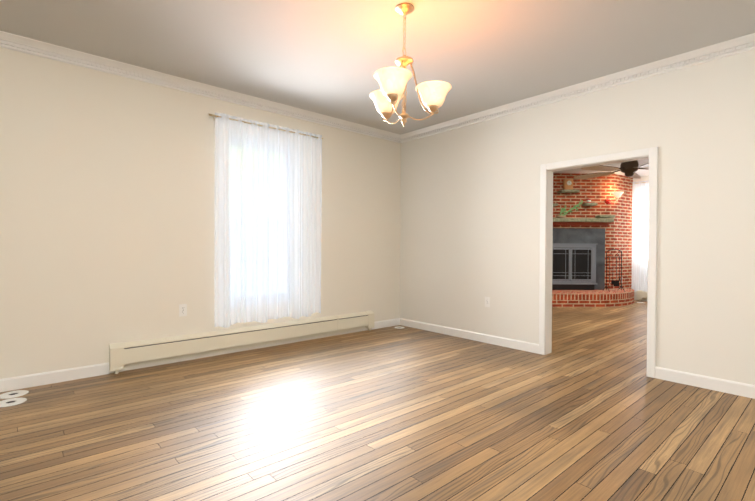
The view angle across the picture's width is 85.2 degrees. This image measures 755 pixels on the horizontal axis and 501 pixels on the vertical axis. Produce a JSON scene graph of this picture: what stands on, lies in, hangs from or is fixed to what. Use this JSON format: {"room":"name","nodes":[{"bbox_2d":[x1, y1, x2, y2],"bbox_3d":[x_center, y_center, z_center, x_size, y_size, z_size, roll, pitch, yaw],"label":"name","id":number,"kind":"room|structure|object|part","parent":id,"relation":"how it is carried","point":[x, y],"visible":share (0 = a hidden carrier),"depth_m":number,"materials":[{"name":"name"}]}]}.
{"room":"empty dining room","nodes":[
{"label":"empty dining room","id":0,"kind":"room"},
{"bbox_2d":[0,47,400,378],"bbox_3d":[-1.895,-0.273,4.012,5.867,2.634,0.300,0,1,-41],"label":"wall","id":1,"kind":"structure","parent":0,"point":[107,204],"depth_m":3.56,"materials":[{"name":"white paint"}]},
{"bbox_2d":[0,362,108,391],"bbox_3d":[-3.098,1.000,2.763,2.180,0.095,0.015,0,1,-41],"label":"baseboard","id":2,"kind":"structure","parent":1,"relation":"attached to","point":[32,380],"depth_m":3.23,"materials":[{"name":"white wood"}]},
{"bbox_2d":[179,304,186,316],"bbox_3d":[-1.834,0.564,3.871,0.070,0.115,0.008,0,1,-41],"label":"electrical outlet","id":3,"kind":"object","parent":1,"relation":"attached to","point":[182,309],"visible":1,"depth_m":3.87,"materials":[{"name":"white plastic"}]},
{"bbox_2d":[0,31,400,142],"bbox_3d":[-1.762,-1.543,3.858,5.637,0.090,0.082,0,1,-41],"label":"crown molding","id":4,"kind":"structure","parent":1,"relation":"attached to","point":[18,43],"depth_m":3.75,"materials":[{"name":"white wood"}]},
{"bbox_2d":[109,311,373,373],"bbox_3d":[-1.161,0.919,4.423,2.920,0.252,0.074,0,1,-41],"label":"baseboard heater","id":5,"kind":"object","parent":1,"relation":"attached to","point":[122,355],"visible":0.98,"depth_m":4.09,"materials":[{"name":"beige metal"}]},
{"bbox_2d":[209,113,322,327],"bbox_3d":[-1.141,-0.290,4.397,1.312,2.114,0.115,0,1,-41],"label":"curtain","id":6,"kind":"object","parent":1,"relation":"hanging from","point":[267,229],"visible":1,"depth_m":4.34,"materials":[{"name":"white fabric"}]},
{"bbox_2d":[371,318,399,329],"bbox_3d":[0.117,0.995,5.586,0.537,0.095,0.015,0,1,-41],"label":"baseboard","id":7,"kind":"structure","parent":1,"relation":"attached to","point":[386,323],"depth_m":5.58,"materials":[{"name":"white wood"}]},
{"bbox_2d":[0,300,754,500],"bbox_3d":[1.874,1.114,4.126,11.680,0.100,7.130,0,1,-41],"label":"floor","id":8,"kind":"structure","parent":0,"point":[587,409],"depth_m":2.48,"materials":[{"name":"brown wood"}]},
{"bbox_2d":[0,398,26,406],"bbox_3d":[-2.532,1.046,2.833,0.170,0.007,0.170,0,1,-41],"label":"floor plate","id":9,"kind":"object","parent":8,"relation":"on","point":[9,402],"visible":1,"depth_m":2.83,"materials":[{"name":"white plastic"}]},
{"bbox_2d":[0,390,28,398],"bbox_3d":[-2.649,1.044,2.984,0.170,0.007,0.170,0,1,-41],"label":"floor plate","id":10,"kind":"object","parent":8,"relation":"on","point":[13,394],"visible":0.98,"depth_m":2.98,"materials":[{"name":"white plastic"}]},
{"bbox_2d":[552,288,633,306],"bbox_3d":[3.636,0.917,8.241,3.311,0.250,2.132,0,1,-41],"label":"hearth slab","id":11,"kind":"object","parent":8,"relation":"on","point":[592,298],"visible":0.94,"depth_m":7.59,"materials":[{"name":"brick"}]},
{"bbox_2d":[603,249,624,290],"bbox_3d":[4.658,0.387,8.082,0.314,0.822,0.244,0,0,-1],"label":"fireplace tools","id":12,"kind":"object","parent":11,"relation":"on","point":[615,282],"visible":1,"depth_m":8.06,"materials":[{"name":"black metal"}]},
{"bbox_2d":[0,0,754,176],"bbox_3d":[2.026,-1.610,3.926,11.650,0.154,6.680,0,1,-41],"label":"ceiling","id":13,"kind":"structure","parent":0,"point":[328,57],"depth_m":3.07,"materials":[{"name":"grey paint"}]},
{"bbox_2d":[369,3,450,126],"bbox_3d":[0.140,-1.184,2.680,0.565,0.766,0.538,0,1,-41],"label":"chandelier","id":14,"kind":"object","parent":13,"relation":"hanging from","point":[388,95],"visible":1,"depth_m":2.62,"materials":[{"name":"beige glass"}]},
{"bbox_3d":[0.061,-1.002,2.815,0.234,0.126,0.234,0,1,-41],"label":"lamp shade","id":15,"kind":"part","parent":14,"relation":"part of","materials":[{"name":"beige glass"}]},
{"bbox_3d":[0.092,-0.999,2.484,0.234,0.126,0.234,0,1,-41],"label":"lamp shade","id":16,"kind":"part","parent":14,"relation":"part of","materials":[{"name":"beige glass"}]},
{"bbox_3d":[0.363,-0.999,2.676,0.234,0.126,0.234,0,1,-41],"label":"lamp shade","id":17,"kind":"part","parent":14,"relation":"part of","materials":[{"name":"beige glass"}]},
{"bbox_2d":[574,160,648,178],"bbox_3d":[3.171,-1.234,5.220,1.365,0.604,1.353,0,1,-41],"label":"ceiling fan","id":18,"kind":"object","parent":13,"relation":"hanging from","point":[629,168],"visible":0.6,"depth_m":5.13,"materials":[{"name":"brown wood"}]},
{"bbox_2d":[400,49,754,384],"bbox_3d":[2.288,-0.246,3.607,0.115,2.634,5.829,0,1,-41],"label":"wall","id":19,"kind":"structure","parent":0,"point":[470,222],"depth_m":3.67,"materials":[{"name":"white paint"}]},
{"bbox_2d":[400,318,538,353],"bbox_3d":[0.988,1.005,4.990,0.015,0.095,2.059,0,1,-41],"label":"baseboard","id":20,"kind":"structure","parent":19,"relation":"attached to","point":[507,342],"depth_m":4.81,"materials":[{"name":"white wood"}]},
{"bbox_2d":[485,297,489,306],"bbox_3d":[1.255,0.588,4.690,0.008,0.115,0.070,0,1,-41],"label":"electrical outlet","id":21,"kind":"object","parent":19,"relation":"attached to","point":[487,301],"visible":1,"depth_m":4.68,"materials":[{"name":"white plastic"}]},
{"bbox_2d":[401,33,754,142],"bbox_3d":[2.183,-1.519,3.575,0.082,0.090,5.714,0,1,-41],"label":"crown molding","id":22,"kind":"structure","parent":19,"relation":"attached to","point":[738,45],"depth_m":3.72,"materials":[{"name":"white wood"}]},
{"bbox_2d":[539,147,657,377],"bbox_3d":[2.056,0.097,3.871,0.155,1.941,1.022,0,1,-41],"label":"door frame","id":23,"kind":"structure","parent":19,"relation":"attached to","point":[546,251],"depth_m":3.90,"materials":[{"name":"white wood"}]},
{"bbox_2d":[655,367,754,398],"bbox_3d":[3.207,1.037,2.462,0.015,0.095,2.641,0,1,-41],"label":"baseboard","id":24,"kind":"structure","parent":19,"relation":"attached to","point":[721,385],"depth_m":3.19,"materials":[{"name":"white wood"}]},
{"bbox_2d":[553,173,632,289],"bbox_3d":[3.735,-0.260,8.492,2.829,2.600,1.870,0,1,-41],"label":"brick wall","id":25,"kind":"structure","parent":0,"point":[618,230],"depth_m":8.32,"materials":[{"name":"red brick"}]},
{"bbox_2d":[557,190,579,192],"bbox_3d":[3.809,-1.179,8.190,0.360,0.047,0.198,0,0,-1],"label":"shelf","id":26,"kind":"object","parent":25,"relation":"attached to","point":[568,191],"visible":1,"depth_m":8.09,"materials":[{"name":"beige stone"}]},
{"bbox_2d":[563,179,572,189],"bbox_3d":[3.822,-1.313,8.221,0.175,0.220,0.078,0,0,-1],"label":"mantel clock","id":27,"kind":"object","parent":26,"relation":"on","point":[567,184],"visible":0.94,"depth_m":8.19,"materials":[{"name":"brown wood"}]},
{"bbox_2d":[552,228,604,289],"bbox_3d":[3.856,0.171,8.238,1.500,1.236,0.122,0,0,-1],"label":"fireplace","id":28,"kind":"object","parent":25,"relation":"attached to","point":[578,258],"visible":0.75,"depth_m":8.21,"materials":[{"name":"metal"}]},
{"bbox_3d":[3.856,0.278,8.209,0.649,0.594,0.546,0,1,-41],"label":"fireplace insert glass","id":29,"kind":"part","parent":28,"relation":"part of","materials":[{"name":"black glass"}]},
{"bbox_2d":[553,222,608,225],"bbox_3d":[3.625,-0.537,8.248,2.030,0.066,0.083,0,0,-1],"label":"corbel","id":30,"kind":"object","parent":25,"relation":"attached to","point":[580,223],"visible":0.64,"depth_m":8.22,"materials":[{"name":"brown brick"}]},
{"bbox_2d":[553,218,613,221],"bbox_3d":[3.637,-0.604,8.175,2.050,0.068,0.228,0,0,-1],"label":"mantel shelf","id":31,"kind":"object","parent":25,"relation":"attached to","point":[583,219],"visible":0.48,"depth_m":8.07,"materials":[{"name":"beige stone"}]},
{"bbox_2d":[557,200,582,217],"bbox_3d":[3.835,-0.823,8.191,0.450,0.369,0.374,0,1,-41],"label":"potted plant","id":32,"kind":"object","parent":31,"relation":"on","point":[565,213],"visible":0.9,"depth_m":8.17,"materials":[{"name":"green plant"}]},
{"bbox_2d":[582,203,597,205],"bbox_3d":[4.245,-0.920,8.211,0.225,0.050,0.178,0,0,-1],"label":"shelf","id":33,"kind":"object","parent":25,"relation":"attached to","point":[589,204],"visible":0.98,"depth_m":8.13,"materials":[{"name":"beige stone"}]},
{"bbox_2d":[595,215,614,217],"bbox_3d":[4.561,-0.682,8.220,0.310,0.047,0.178,0,0,-1],"label":"shelf","id":34,"kind":"object","parent":25,"relation":"attached to","point":[604,216],"visible":1,"depth_m":8.13,"materials":[{"name":"beige stone"}]},
{"bbox_2d":[605,191,623,203],"bbox_3d":[4.758,-1.048,8.225,0.216,0.232,0.326,0,1,-41],"label":"sconce","id":35,"kind":"object","parent":25,"relation":"attached to","point":[618,194],"visible":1,"depth_m":8.16,"materials":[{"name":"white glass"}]},
{"bbox_3d":[4.795,-1.107,8.183,0.216,0.114,0.216,0,1,-41],"label":"lamp shade","id":36,"kind":"part","parent":35,"relation":"part of","materials":[{"name":"beige glass"}]},
{"bbox_2d":[633,176,648,300],"bbox_3d":[6.352,-0.239,7.742,0.115,2.600,6.680,0,1,-41],"label":"wall","id":37,"kind":"structure","parent":0,"point":[644,178],"depth_m":8.62,"materials":[{"name":"white paint"}]},
{"bbox_2d":[631,180,648,291],"bbox_3d":[5.806,-0.280,8.183,0.125,2.312,1.315,0,1,-41],"label":"curtain","id":38,"kind":"object","parent":37,"relation":"hanging from","point":[640,194],"visible":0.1,"depth_m":8.54,"materials":[{"name":"white fabric"}]},
{"bbox_2d":[637,290,646,300],"bbox_3d":[6.140,0.945,7.843,0.073,0.227,2.060,0,1,-41],"label":"baseboard heater","id":39,"kind":"object","parent":37,"relation":"attached to","point":[641,295],"visible":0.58,"depth_m":8.53,"materials":[{"name":"beige metal"}]}
]}

